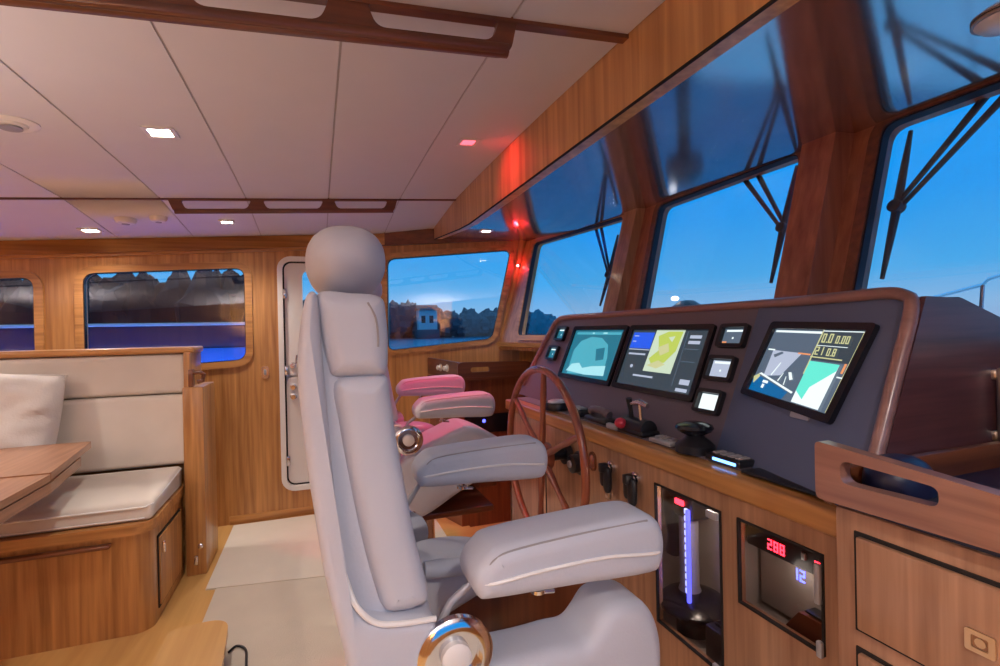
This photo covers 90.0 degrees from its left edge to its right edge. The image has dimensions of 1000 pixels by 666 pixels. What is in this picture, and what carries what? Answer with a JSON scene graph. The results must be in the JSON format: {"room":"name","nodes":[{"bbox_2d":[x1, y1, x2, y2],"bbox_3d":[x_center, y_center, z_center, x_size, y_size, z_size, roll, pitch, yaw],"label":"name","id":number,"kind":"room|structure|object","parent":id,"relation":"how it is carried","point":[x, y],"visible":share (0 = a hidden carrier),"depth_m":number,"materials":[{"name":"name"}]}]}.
{"room":"control cabin","nodes":[
{"label":"control cabin","id":0,"kind":"room"},
{"bbox_2d":[0,251,312,526],"bbox_3d":[-2.808,0.315,3.143,4.060,2.065,0.050,-1,0,-20],"label":"wall","id":1,"kind":"structure","parent":0,"point":[247,405],"depth_m":3.48,"materials":[{"name":"brown wood"}]},
{"bbox_2d":[0,270,44,349],"bbox_3d":[-3.325,-0.002,2.936,1.050,0.744,0.048,-1,0,-20],"label":"window","id":2,"kind":"structure","parent":1,"relation":"in","point":[38,288],"depth_m":3.08,"materials":[{"name":"brown wood"}]},
{"bbox_2d":[74,261,253,369],"bbox_3d":[-2.211,-0.100,3.342,1.010,0.771,0.048,-1,0,-20],"label":"window","id":3,"kind":"structure","parent":1,"relation":"in","point":[80,304],"depth_m":3.33,"materials":[{"name":"brown wood"}]},
{"bbox_2d":[0,234,388,258],"bbox_3d":[-2.637,-0.536,3.161,4.430,0.400,0.040,-1,0,-20],"label":"crown molding","id":4,"kind":"structure","parent":1,"relation":"attached to","point":[24,249],"depth_m":3.27,"materials":[{"name":"brown wood"}]},
{"bbox_2d":[261,366,268,378],"bbox_3d":[-1.657,0.277,3.527,0.048,0.090,0.016,-1,0,-20],"label":"switch plate","id":5,"kind":"object","parent":1,"relation":"attached to","point":[265,369],"visible":1,"depth_m":3.52,"materials":[{"name":"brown metal"}]},
{"bbox_2d":[229,506,313,524],"bbox_3d":[-1.368,1.286,3.630,1.060,0.060,0.012,-1,0,-20],"label":"baseboard","id":6,"kind":"structure","parent":1,"relation":"attached to","point":[293,512],"depth_m":3.53,"materials":[{"name":"brown wood"}]},
{"bbox_2d":[277,256,309,490],"bbox_3d":[-1.288,0.286,3.677,0.611,1.679,0.099,-1,0,-20],"label":"door","id":7,"kind":"structure","parent":1,"relation":"in","point":[290,269],"depth_m":3.60,"materials":[{"name":"white paint"}]},
{"bbox_2d":[0,514,508,665],"bbox_3d":[-1.280,1.339,0.966,5.400,0.030,5.100,-1,0,-20],"label":"floor","id":8,"kind":"structure","parent":0,"point":[188,605],"depth_m":2.16,"materials":[{"name":"brown wood"}]},
{"bbox_2d":[0,441,90,523],"bbox_3d":[-2.225,0.940,1.578,1.260,0.802,1.495,-1,0,-20],"label":"table","id":9,"kind":"object","parent":8,"relation":"on","point":[28,474],"visible":1,"depth_m":1.95,"materials":[{"name":"brown wood"}]},
{"bbox_2d":[0,346,217,659],"bbox_3d":[-2.575,0.721,2.281,2.108,1.250,0.885,-1,0,-20],"label":"settee","id":10,"kind":"object","parent":8,"relation":"on","point":[137,409],"visible":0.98,"depth_m":2.58,"materials":[{"name":"brown wood"}]},
{"bbox_2d":[0,373,66,448],"bbox_3d":[-2.394,0.417,2.407,0.468,0.489,0.206,-1,0,-20],"label":"pillow","id":11,"kind":"object","parent":10,"relation":"on","point":[31,405],"visible":0.83,"depth_m":2.41,"materials":[{"name":"fabric"}]},
{"bbox_2d":[0,466,181,537],"bbox_3d":[-2.575,0.804,2.161,1.965,0.113,0.551,-1,0,-20],"label":"seat cushion","id":12,"kind":"object","parent":10,"relation":"on","point":[82,501],"visible":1,"depth_m":2.26,"materials":[{"name":"beige fabric"}]},
{"bbox_2d":[0,353,183,398],"bbox_3d":[-2.699,0.244,2.481,1.995,0.217,0.120,-1,0,-20],"label":"cushion","id":13,"kind":"object","parent":10,"relation":"on","point":[89,375],"depth_m":2.65,"materials":[{"name":"beige fabric"}]},
{"bbox_2d":[56,393,183,473],"bbox_3d":[-2.693,0.553,2.482,1.995,0.390,0.120,-1,0,-20],"label":"cushion","id":14,"kind":"object","parent":10,"relation":"on","point":[124,431],"depth_m":2.67,"materials":[{"name":"beige fabric"}]},
{"bbox_2d":[188,369,205,386],"bbox_3d":[-1.673,0.248,2.766,0.084,0.095,0.055,-1,0,-20],"label":"hook","id":15,"kind":"object","parent":10,"relation":"on","point":[191,373],"visible":0.98,"depth_m":2.75,"materials":[{"name":"brown wood"}]},
{"bbox_2d":[151,620,227,665],"bbox_3d":[-1.073,1.252,1.707,0.269,0.130,0.752,-1,0,-20],"label":"step","id":16,"kind":"structure","parent":8,"relation":"on","point":[200,644],"depth_m":1.90,"materials":[{"name":"brown wood"}]},
{"bbox_2d":[202,576,345,665],"bbox_3d":[-0.167,1.296,0.903,1.310,0.008,4.020,-1,0,-20],"label":"carpet","id":17,"kind":"object","parent":8,"relation":"on","point":[290,622],"visible":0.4,"depth_m":2.25,"materials":[{"name":"beige carpet"}]},
{"bbox_2d":[228,644,247,665],"bbox_3d":[-0.931,1.298,1.751,0.076,0.012,0.737,-1,0,-26],"label":"cable","id":18,"kind":"object","parent":17,"relation":"on","point":[238,645],"visible":1,"depth_m":2.04,"materials":[{"name":"black plastic"}]},
{"bbox_2d":[371,282,496,538],"bbox_3d":[-0.331,0.510,2.404,0.749,1.560,0.602,-1,0,-20],"label":"chair","id":19,"kind":"object","parent":17,"relation":"on","point":[446,397],"visible":0.41,"depth_m":2.20,"materials":[{"name":"white leather"}]},
{"bbox_2d":[383,366,397,421],"bbox_3d":[-0.578,0.193,2.316,0.139,0.375,0.504,-1,0,-20],"label":"cushion","id":20,"kind":"object","parent":19,"relation":"on","point":[394,410],"depth_m":2.10,"materials":[{"name":"white leather"}]},
{"bbox_2d":[398,421,433,430],"bbox_3d":[-0.454,0.550,2.536,0.290,0.194,0.130,-1,0,-20],"label":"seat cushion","id":21,"kind":"object","parent":19,"relation":"on","point":[426,426],"depth_m":2.52,"materials":[{"name":"pink leather"}]},
{"bbox_2d":[400,418,496,515],"bbox_3d":[-0.266,0.618,2.348,0.532,0.380,0.330,-1,0,-20],"label":"seat cushion","id":22,"kind":"object","parent":19,"relation":"on","point":[449,500],"depth_m":2.23,"materials":[{"name":"white leather"}]},
{"bbox_2d":[298,226,662,665],"bbox_3d":[-0.016,0.539,1.087,0.749,1.498,0.602,-1,0,-20],"label":"chair","id":23,"kind":"object","parent":17,"relation":"on","point":[537,590],"visible":1,"depth_m":0.80,"materials":[{"name":"white leather"}]},
{"bbox_2d":[317,291,387,376],"bbox_3d":[-0.305,0.003,0.985,0.107,0.136,0.500,-1,0,-20],"label":"cushion","id":24,"kind":"object","parent":23,"relation":"on","point":[352,336],"depth_m":0.75,"materials":[{"name":"white leather"}]},
{"bbox_2d":[334,375,427,610],"bbox_3d":[-0.263,0.253,1.000,0.139,0.375,0.504,-1,0,-20],"label":"cushion","id":25,"kind":"object","parent":23,"relation":"on","point":[378,566],"depth_m":0.77,"materials":[{"name":"white leather"}]},
{"bbox_2d":[416,536,476,619],"bbox_3d":[-0.138,0.610,1.219,0.290,0.194,0.130,-1,0,-20],"label":"seat cushion","id":26,"kind":"object","parent":23,"relation":"on","point":[439,590],"depth_m":1.17,"materials":[{"name":"white leather"}]},
{"bbox_2d":[489,579,659,665],"bbox_3d":[0.067,0.687,0.929,0.493,0.364,0.125,-1,0,-20],"label":"seat cushion","id":27,"kind":"object","parent":23,"relation":"on","point":[604,623],"depth_m":0.93,"materials":[{"name":"white leather"}]},
{"bbox_2d":[206,514,445,589],"bbox_3d":[-1.019,1.306,3.128,1.310,0.008,1.115,-1,0,-20],"label":"carpet","id":28,"kind":"object","parent":8,"relation":"on","point":[285,549],"visible":0.5,"depth_m":2.97,"materials":[{"name":"beige carpet"}]},
{"bbox_2d":[436,518,474,536],"bbox_3d":[-0.320,1.289,3.385,0.180,0.012,1.110,-1,0,-20],"label":"floor strip","id":29,"kind":"object","parent":8,"relation":"on","point":[450,528],"visible":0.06,"depth_m":3.27,"materials":[{"name":"brown wood"}]},
{"bbox_2d":[428,358,531,526],"bbox_3d":[-0.141,0.731,3.561,0.660,1.119,0.418,-1,0,-20],"label":"cabinet","id":30,"kind":"object","parent":8,"relation":"on","point":[501,378],"depth_m":3.39,"materials":[{"name":"brown wood"}]},
{"bbox_2d":[428,375,520,380],"bbox_3d":[-0.172,0.306,3.546,0.609,0.020,0.404,-1,0,-20],"label":"countertop","id":31,"kind":"structure","parent":30,"relation":"on","point":[511,376],"depth_m":3.38,"materials":[{"name":"brown wood"}]},
{"bbox_2d":[505,287,999,665],"bbox_3d":[0.571,0.592,1.895,0.536,1.378,1.984,-1,0,-20],"label":"console","id":32,"kind":"object","parent":8,"relation":"on","point":[928,380],"depth_m":1.15,"materials":[{"name":"brown wood"}]},
{"bbox_2d":[507,366,589,517],"bbox_3d":[0.193,0.474,1.936,0.162,0.699,0.699,-1,0,-20],"label":"wheel","id":33,"kind":"object","parent":32,"relation":"attached to","point":[560,451],"visible":0.57,"depth_m":1.89,"materials":[{"name":"red wood"}]},
{"bbox_2d":[545,345,559,360],"bbox_3d":[0.269,0.102,2.566,0.045,0.079,0.107,-1,0,-20],"label":"instrument","id":34,"kind":"object","parent":32,"relation":"on","point":[552,352],"visible":1,"depth_m":2.56,"materials":[{"name":"black plastic"}]},
{"bbox_2d":[546,399,567,410],"bbox_3d":[0.252,0.314,2.208,0.114,0.043,0.114,-1,0,-20],"label":"compass","id":35,"kind":"object","parent":32,"relation":"on","point":[553,404],"visible":0.78,"depth_m":2.16,"materials":[{"name":"black plastic"}]},
{"bbox_2d":[553,326,568,340],"bbox_3d":[0.312,0.003,2.561,0.045,0.079,0.107,-1,0,-20],"label":"instrument","id":36,"kind":"object","parent":32,"relation":"on","point":[561,332],"visible":1,"depth_m":2.56,"materials":[{"name":"black plastic"}]},
{"bbox_2d":[567,451,580,474],"bbox_3d":[0.281,0.487,1.867,0.056,0.090,0.090,-1,0,-20],"label":"boss","id":37,"kind":"object","parent":32,"relation":"attached to","point":[573,461],"visible":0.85,"depth_m":1.85,"materials":[{"name":"black metal"}]},
{"bbox_2d":[576,405,588,416],"bbox_3d":[0.328,0.317,2.034,0.065,0.036,0.090,-1,0,-20],"label":"pod","id":38,"kind":"object","parent":32,"relation":"on","point":[582,411],"visible":0.62,"depth_m":1.99,"materials":[{"name":"black plastic"}]},
{"bbox_2d":[557,325,629,386],"bbox_3d":[0.401,0.091,2.219,0.113,0.247,0.453,-1,0,-20],"label":"display","id":39,"kind":"object","parent":32,"relation":"on","point":[593,353],"visible":0.99,"depth_m":2.19,"materials":[{"name":"black"}]},
{"bbox_2d":[584,406,615,425],"bbox_3d":[0.380,0.305,1.877,0.065,0.059,0.150,-1,0,-20],"label":"handset","id":40,"kind":"object","parent":32,"relation":"on","point":[606,416],"visible":0.93,"depth_m":1.85,"materials":[{"name":"black plastic"}]},
{"bbox_2d":[598,461,614,499],"bbox_3d":[0.353,0.494,1.676,0.050,0.125,0.061,-1,0,-20],"label":"handset","id":41,"kind":"object","parent":32,"relation":"hanging from","point":[605,469],"visible":1,"depth_m":1.66,"materials":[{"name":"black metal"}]},
{"bbox_2d":[622,472,640,506],"bbox_3d":[0.401,0.494,1.545,0.050,0.125,0.061,-1,0,-20],"label":"handset","id":42,"kind":"object","parent":32,"relation":"hanging from","point":[630,481],"visible":0.87,"depth_m":1.53,"materials":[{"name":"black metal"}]},
{"bbox_2d":[606,397,659,437],"bbox_3d":[0.440,0.281,1.683,0.095,0.130,0.196,-1,0,-20],"label":"throttle lever","id":43,"kind":"object","parent":32,"relation":"on","point":[640,427],"visible":0.98,"depth_m":1.63,"materials":[{"name":"black plastic"}]},
{"bbox_2d":[611,324,716,402],"bbox_3d":[0.562,0.092,1.774,0.113,0.248,0.454,-1,0,-20],"label":"display","id":44,"kind":"object","parent":32,"relation":"on","point":[667,361],"visible":0.99,"depth_m":1.74,"materials":[{"name":"black glass"}]},
{"bbox_2d":[649,435,678,446],"bbox_3d":[0.507,0.324,1.514,0.065,0.018,0.100,-1,0,-20],"label":"keypad","id":45,"kind":"object","parent":32,"relation":"on","point":[665,440],"visible":0.89,"depth_m":1.50,"materials":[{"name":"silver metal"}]},
{"bbox_2d":[654,482,723,665],"bbox_3d":[0.583,0.645,1.447,0.242,0.495,0.435,-1,0,-20],"label":"niche","id":46,"kind":"object","parent":32,"relation":"attached to","point":[710,530],"visible":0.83,"depth_m":1.55,"materials":[{"name":"beige"}]},
{"bbox_2d":[661,489,720,639],"bbox_3d":[0.572,0.667,1.482,0.204,0.428,0.204,-1,0,25],"label":"lever","id":47,"kind":"structure","parent":46,"relation":"in","point":[693,604],"depth_m":1.46,"materials":[{"name":"black"}]},
{"bbox_2d":[706,620,721,665],"bbox_3d":[0.646,0.827,1.325,0.155,0.106,0.115,-1,0,-20],"label":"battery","id":48,"kind":"object","parent":46,"relation":"in","point":[713,629],"visible":0.21,"depth_m":1.32,"materials":[{"name":"black plastic"}]},
{"bbox_2d":[675,421,715,455],"bbox_3d":[0.548,0.291,1.406,0.108,0.082,0.108,-1,0,-20],"label":"joystick","id":49,"kind":"object","parent":32,"relation":"on","point":[694,442],"visible":0.99,"depth_m":1.37,"materials":[{"name":"black plastic"}]},
{"bbox_2d":[691,387,725,415],"bbox_3d":[0.618,0.203,1.484,0.044,0.075,0.103,-1,0,-20],"label":"instrument","id":50,"kind":"object","parent":32,"relation":"on","point":[708,401],"visible":1,"depth_m":1.48,"materials":[{"name":"black plastic"}]},
{"bbox_2d":[702,354,738,382],"bbox_3d":[0.656,0.105,1.492,0.045,0.079,0.107,-1,0,-20],"label":"instrument","id":51,"kind":"object","parent":32,"relation":"on","point":[719,368],"visible":1,"depth_m":1.49,"materials":[{"name":"black plastic"}]},
{"bbox_2d":[706,450,754,468],"bbox_3d":[0.591,0.321,1.280,0.068,0.022,0.115,-1,0,-20],"label":"keypad","id":52,"kind":"object","parent":32,"relation":"on","point":[725,457],"visible":0.97,"depth_m":1.26,"materials":[{"name":"black plastic"}]},
{"bbox_2d":[715,323,751,348],"bbox_3d":[0.696,0.009,1.496,0.044,0.075,0.107,-1,0,-20],"label":"instrument","id":53,"kind":"object","parent":32,"relation":"on","point":[730,335],"visible":1,"depth_m":1.49,"materials":[{"name":"black plastic"}]},
{"bbox_2d":[741,468,816,496],"bbox_3d":[0.657,0.328,1.073,0.075,0.006,0.280,-1,0,-20],"label":"mat","id":54,"kind":"object","parent":32,"relation":"on","point":[760,473],"visible":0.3,"depth_m":1.12,"materials":[{"name":"black plastic"}]},
{"bbox_2d":[736,517,825,658],"bbox_3d":[0.677,0.534,1.093,0.182,0.275,0.305,-1,0,-20],"label":"display cabinet","id":55,"kind":"object","parent":32,"relation":"attached to","point":[752,553],"visible":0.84,"depth_m":1.17,"materials":[{"name":"beige"}]},
{"bbox_2d":[747,524,819,574],"bbox_3d":[0.685,0.460,1.096,0.102,0.093,0.275,-1,0,-20],"label":"digital display","id":56,"kind":"object","parent":55,"relation":"in","point":[790,553],"visible":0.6,"depth_m":1.11,"materials":[{"name":"black plastic"}]},
{"bbox_2d":[761,550,820,617],"bbox_3d":[0.688,0.581,1.097,0.021,0.142,0.265,-1,0,-20],"label":"monitor","id":57,"kind":"object","parent":55,"relation":"in","point":[786,587],"visible":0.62,"depth_m":1.15,"materials":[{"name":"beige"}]},
{"bbox_2d":[786,607,821,642],"bbox_3d":[0.674,0.620,1.036,0.040,0.064,0.170,-1,0,-20],"label":"cable box","id":58,"kind":"object","parent":55,"relation":"in","point":[808,623],"visible":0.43,"depth_m":1.05,"materials":[{"name":"brown wood"}]},
{"bbox_2d":[790,411,809,420],"bbox_3d":[0.684,0.190,1.142,0.008,0.013,0.061,-1,0,-6],"label":"name plate","id":59,"kind":"object","parent":32,"relation":"attached to","point":[792,414],"visible":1,"depth_m":1.14,"materials":[{"name":"silver metal"}]},
{"bbox_2d":[740,321,879,424],"bbox_3d":[0.715,0.081,1.197,0.097,0.222,0.362,-1,0,-5],"label":"display","id":60,"kind":"object","parent":32,"relation":"on","point":[808,369],"visible":1,"depth_m":1.16,"materials":[{"name":"black"}]},
{"bbox_2d":[815,440,999,665],"bbox_3d":[0.926,0.726,0.684,0.622,1.105,0.558,-1,0,-20],"label":"base cabinet","id":61,"kind":"object","parent":8,"relation":"on","point":[918,579],"visible":1,"depth_m":0.72,"materials":[{"name":"brown wood"}]},
{"bbox_2d":[862,453,938,502],"bbox_3d":[0.650,0.243,0.816,0.120,0.090,0.120,-1,0,-20],"label":"cushion","id":62,"kind":"object","parent":61,"relation":"on","point":[870,477],"visible":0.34,"depth_m":0.78,"materials":[{"name":"plastic"}]},
{"bbox_2d":[0,0,664,240],"bbox_3d":[-1.768,-0.592,0.795,4.439,0.497,5.100,-1,0,-20],"label":"ceiling","id":63,"kind":"structure","parent":0,"point":[253,114],"depth_m":1.76,"materials":[{"name":"white paint"}]},
{"bbox_2d":[0,115,40,132],"bbox_3d":[-1.644,-0.700,1.682,0.150,0.032,0.150,-1,0,-20],"label":"ceiling vent","id":64,"kind":"object","parent":63,"relation":"in","point":[8,123],"visible":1,"depth_m":1.67,"materials":[{"name":"white plastic"}]},
{"bbox_2d":[76,228,102,232],"bbox_3d":[-2.459,-0.617,3.002,0.104,0.015,0.104,-1,0,-20],"label":"recessed light","id":65,"kind":"object","parent":63,"relation":"in","point":[84,230],"visible":1,"depth_m":3.00,"materials":[{"name":"white"}]},
{"bbox_2d":[114,216,136,224],"bbox_3d":[-2.162,-0.644,2.887,0.110,0.037,0.110,-1,0,-20],"label":"smoke detector","id":66,"kind":"object","parent":63,"relation":"attached to","point":[123,220],"visible":1,"depth_m":2.85,"materials":[{"name":"white plastic"}]},
{"bbox_2d":[149,215,167,222],"bbox_3d":[-1.992,-0.661,2.917,0.090,0.037,0.090,-1,0,-20],"label":"smoke detector","id":67,"kind":"object","parent":63,"relation":"attached to","point":[154,218],"visible":1,"depth_m":2.89,"materials":[{"name":"white plastic"}]},
{"bbox_2d":[140,126,179,138],"bbox_3d":[-1.253,-0.741,1.846,0.104,0.015,0.104,-1,0,-20],"label":"recessed light","id":68,"kind":"object","parent":63,"relation":"in","point":[150,131],"visible":1,"depth_m":1.84,"materials":[{"name":"white"}]},
{"bbox_2d":[218,220,235,223],"bbox_3d":[-1.708,-0.695,3.127,0.087,0.014,0.087,-1,0,-20],"label":"recessed light","id":69,"kind":"object","parent":63,"relation":"in","point":[219,221],"visible":1,"depth_m":3.12,"materials":[{"name":"white"}]},
{"bbox_2d":[0,197,455,200],"bbox_3d":[-2.369,-0.660,2.439,4.446,0.314,0.018,-1,0,-20],"label":"batten","id":70,"kind":"object","parent":63,"relation":"attached to","point":[1,198],"visible":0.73,"depth_m":2.62,"materials":[{"name":"brown wood"}]},
{"bbox_2d":[0,0,515,58],"bbox_3d":[-0.641,-0.705,1.068,1.453,0.185,0.037,-1,0,-20],"label":"grab rail","id":71,"kind":"object","parent":63,"relation":"attached to","point":[340,20],"visible":1,"depth_m":1.13,"materials":[{"name":"brown wood"}]},
{"bbox_2d":[168,199,396,213],"bbox_3d":[-1.199,-0.726,2.865,1.206,0.155,0.027,-1,0,-20],"label":"grab rail","id":72,"kind":"object","parent":63,"relation":"attached to","point":[256,206],"visible":1,"depth_m":2.83,"materials":[{"name":"brown wood"}]},
{"bbox_2d":[285,0,628,43],"bbox_3d":[-1.725,-0.653,0.673,4.446,0.319,0.030,-1,0,-20],"label":"batten","id":73,"kind":"object","parent":63,"relation":"attached to","point":[380,6],"visible":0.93,"depth_m":1.28,"materials":[{"name":"brown wood"}]},
{"bbox_2d":[456,138,479,146],"bbox_3d":[-0.141,-0.843,2.208,0.087,0.014,0.087,-1,0,-20],"label":"recessed light","id":74,"kind":"object","parent":63,"relation":"in","point":[470,142],"visible":1,"depth_m":2.21,"materials":[{"name":"white"}]},
{"bbox_2d":[433,0,799,238],"bbox_3d":[0.346,-0.769,1.555,0.054,0.242,5.080,-1,0,-20],"label":"beam","id":75,"kind":"structure","parent":63,"relation":"attached to","point":[675,32],"depth_m":1.50,"materials":[{"name":"brown wood"}]},
{"bbox_2d":[435,0,777,238],"bbox_3d":[0.326,-0.692,1.548,0.010,0.098,5.080,-1,0,-20],"label":"trim","id":76,"kind":"structure","parent":75,"relation":"attached to","point":[768,4],"depth_m":1.33,"materials":[{"name":"black"}]},
{"bbox_2d":[381,240,519,423],"bbox_3d":[-0.351,0.233,3.866,1.088,2.120,0.050,-1,0,-3],"label":"wall","id":77,"kind":"structure","parent":0,"point":[413,365],"depth_m":3.83,"materials":[{"name":"brown wood"}]},
{"bbox_2d":[380,229,512,245],"bbox_3d":[-0.375,-0.734,3.822,1.077,0.125,0.030,-1,0,-3],"label":"crown molding","id":78,"kind":"structure","parent":77,"relation":"attached to","point":[422,236],"depth_m":3.79,"materials":[{"name":"brown wood"}]},
{"bbox_2d":[382,245,514,354],"bbox_3d":[-0.390,-0.253,3.843,1.020,0.828,0.050,-1,0,-3],"label":"window","id":79,"kind":"structure","parent":77,"relation":"in","point":[497,248],"depth_m":3.82,"materials":[{"name":"brown wood"}]},
{"bbox_2d":[498,240,525,347],"bbox_3d":[0.097,-0.296,3.844,0.239,0.833,0.058,-1,0,-6],"label":"post","id":80,"kind":"object","parent":77,"relation":"attached to","point":[521,246],"visible":0.59,"depth_m":3.82,"materials":[{"name":"brown wood"}]},
{"bbox_2d":[500,220,621,396],"bbox_3d":[0.412,0.260,3.265,0.279,2.060,1.320,-1,0,-26],"label":"wall","id":81,"kind":"structure","parent":0,"point":[525,354],"depth_m":3.70,"materials":[{"name":"brown wood"}]},
{"bbox_2d":[497,342,541,347],"bbox_3d":[0.281,0.084,3.213,0.029,0.038,1.299,-1,0,-27],"label":"sill","id":82,"kind":"structure","parent":81,"relation":"attached to","point":[500,344],"depth_m":3.48,"materials":[{"name":"brown wood"}]},
{"bbox_2d":[515,215,623,340],"bbox_3d":[0.412,-0.326,3.205,0.234,0.750,1.057,-1,0,-26],"label":"window","id":83,"kind":"structure","parent":81,"relation":"in","point":[530,267],"depth_m":3.59,"materials":[{"name":"brown wood"}]},
{"bbox_2d":[595,228,618,305],"bbox_3d":[0.645,-0.471,3.058,0.131,0.628,0.378,-1,0,4],"label":"windscreen wiper","id":84,"kind":"object","parent":81,"relation":"attached to","point":[608,267],"visible":0.52,"depth_m":2.91,"materials":[{"name":"black metal"}]},
{"bbox_2d":[603,208,644,311],"bbox_3d":[0.643,-0.298,2.670,0.263,0.770,0.116,-1,0,-20],"label":"post","id":85,"kind":"object","parent":81,"relation":"attached to","point":[629,235],"visible":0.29,"depth_m":2.64,"materials":[{"name":"brown wood"}]},
{"bbox_2d":[443,0,999,239],"bbox_3d":[0.793,-0.718,1.718,0.935,0.118,5.080,-1,0,-20],"label":"soffit","id":86,"kind":"structure","parent":0,"point":[817,69],"depth_m":1.42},
{"bbox_2d":[479,229,492,232],"bbox_3d":[-0.089,-0.657,3.216,0.075,0.008,0.075,-1,0,-20],"label":"recessed light","id":87,"kind":"object","parent":86,"relation":"attached to","point":[482,230],"visible":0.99,"depth_m":3.22,"materials":[{"name":"white"}]},
{"bbox_2d":[970,8,999,36],"bbox_3d":[1.064,-0.650,1.044,0.120,0.024,0.120,-1,0,-20],"label":"speaker","id":88,"kind":"object","parent":86,"relation":"attached to","point":[988,25],"visible":1,"depth_m":1.05},
{"bbox_2d":[624,89,999,309],"bbox_3d":[1.331,0.279,1.064,0.326,2.000,3.490,-1,0,-20],"label":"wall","id":89,"kind":"structure","parent":0,"point":[860,140],"depth_m":1.63,"materials":[{"name":"red wood"}]},
{"bbox_2d":[635,151,800,309],"bbox_3d":[0.893,-0.321,2.151,0.238,0.758,0.840,-1,0,-23],"label":"window","id":90,"kind":"structure","parent":89,"relation":"in","point":[642,298],"depth_m":2.48,"materials":[{"name":"brown wood"}]},
{"bbox_2d":[743,165,797,282],"bbox_3d":[1.091,-0.483,2.063,0.131,0.586,0.371,-1,0,4],"label":"windscreen wiper","id":91,"kind":"object","parent":89,"relation":"attached to","point":[781,226],"visible":0.58,"depth_m":1.91,"materials":[{"name":"black metal"}]},
{"bbox_2d":[774,132,853,297],"bbox_3d":[1.042,-0.303,1.687,0.283,0.770,0.131,-1,0,-20],"label":"post","id":92,"kind":"object","parent":89,"relation":"attached to","point":[814,215],"visible":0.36,"depth_m":1.66,"materials":[{"name":"red wood"}]},
{"bbox_2d":[841,77,999,291],"bbox_3d":[1.334,-0.324,1.030,0.245,0.753,1.192,-1,0,-20],"label":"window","id":93,"kind":"structure","parent":89,"relation":"in","point":[862,227],"depth_m":1.55,"materials":[{"name":"brown wood"}]},
{"bbox_2d":[880,96,999,278],"bbox_3d":[1.341,-0.473,1.421,0.131,0.612,0.411,-1,0,-44],"label":"windscreen wiper","id":94,"kind":"object","parent":89,"relation":"attached to","point":[896,206],"visible":1,"depth_m":1.49,"materials":[{"name":"black metal"}]},
{"label":"outside","id":95,"kind":"structure","parent":0,"visible":0},
{"bbox_3d":[4.678,0.620,1.807,6.500,0.050,6.600,-1,0,-20],"label":"foredeck","id":96,"kind":"object","parent":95,"visible":0},
{"bbox_2d":[671,296,698,306],"bbox_3d":[1.420,0.188,3.772,0.280,0.938,0.280,-1,0,-20],"label":"searchlight","id":97,"kind":"object","parent":96,"relation":"on","point":[674,298],"visible":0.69,"depth_m":3.72,"materials":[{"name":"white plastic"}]},
{"bbox_2d":[934,274,999,308],"bbox_3d":[2.913,0.147,2.001,0.035,0.971,3.370,-1,0,-21],"label":"bow rail","id":98,"kind":"object","parent":96,"relation":"on","point":[981,286],"visible":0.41,"depth_m":2.72,"materials":[{"name":"silver metal"}]},
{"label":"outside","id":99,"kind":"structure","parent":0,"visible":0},
{"bbox_2d":[0,269,244,324],"bbox_3d":[-54.473,-0.524,48.767,64.299,13.510,19.202,-1,0,-20],"label":"trees","id":100,"kind":"object","parent":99,"point":[210,296],"visible":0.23,"depth_m":48.78,"materials":[{"name":"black plant"}]},
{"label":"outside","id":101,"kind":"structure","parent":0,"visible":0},
{"bbox_2d":[389,336,489,338],"bbox_3d":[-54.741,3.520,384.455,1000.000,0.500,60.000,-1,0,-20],"label":"ground","id":102,"kind":"structure","parent":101,"point":[452,336],"depth_m":358.71,"materials":[{"name":"grey"}]},
{"bbox_2d":[414,305,439,338],"bbox_3d":[-50.994,-7.851,348.617,16.000,23.100,12.000,-1,0,-20],"label":"boathouse","id":103,"kind":"object","parent":102,"relation":"on","point":[426,315],"visible":0.98,"depth_m":344.55,"materials":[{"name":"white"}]},
{"bbox_2d":[303,300,555,338],"bbox_3d":[-58.237,-9.761,371.436,241.219,33.484,53.807,-1,0,-20],"label":"trees","id":104,"kind":"object","parent":102,"relation":"on","point":[402,318],"visible":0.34,"depth_m":361.35,"materials":[{"name":"green plant"}]},
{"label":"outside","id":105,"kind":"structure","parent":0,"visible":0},
{"bbox_3d":[-3.662,1.040,3.398,7.400,0.050,1.000,-1,0,-20],"label":"deck","id":106,"kind":"object","parent":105,"visible":0},
{"bbox_2d":[0,322,244,362],"bbox_3d":[-4.324,0.515,3.575,6.300,1.125,0.160,-1,0,-20],"label":"bulwark","id":107,"kind":"object","parent":106,"relation":"on","point":[220,341],"visible":0.02,"depth_m":4.09,"materials":[{"name":"blue paint"}]},
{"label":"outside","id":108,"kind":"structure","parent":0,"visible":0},
{"bbox_2d":[389,337,488,348],"bbox_3d":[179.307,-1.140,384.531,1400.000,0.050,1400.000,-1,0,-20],"label":"water","id":109,"kind":"structure","parent":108,"point":[394,343],"depth_m":227.90,"materials":[{"name":"blue liquid"}]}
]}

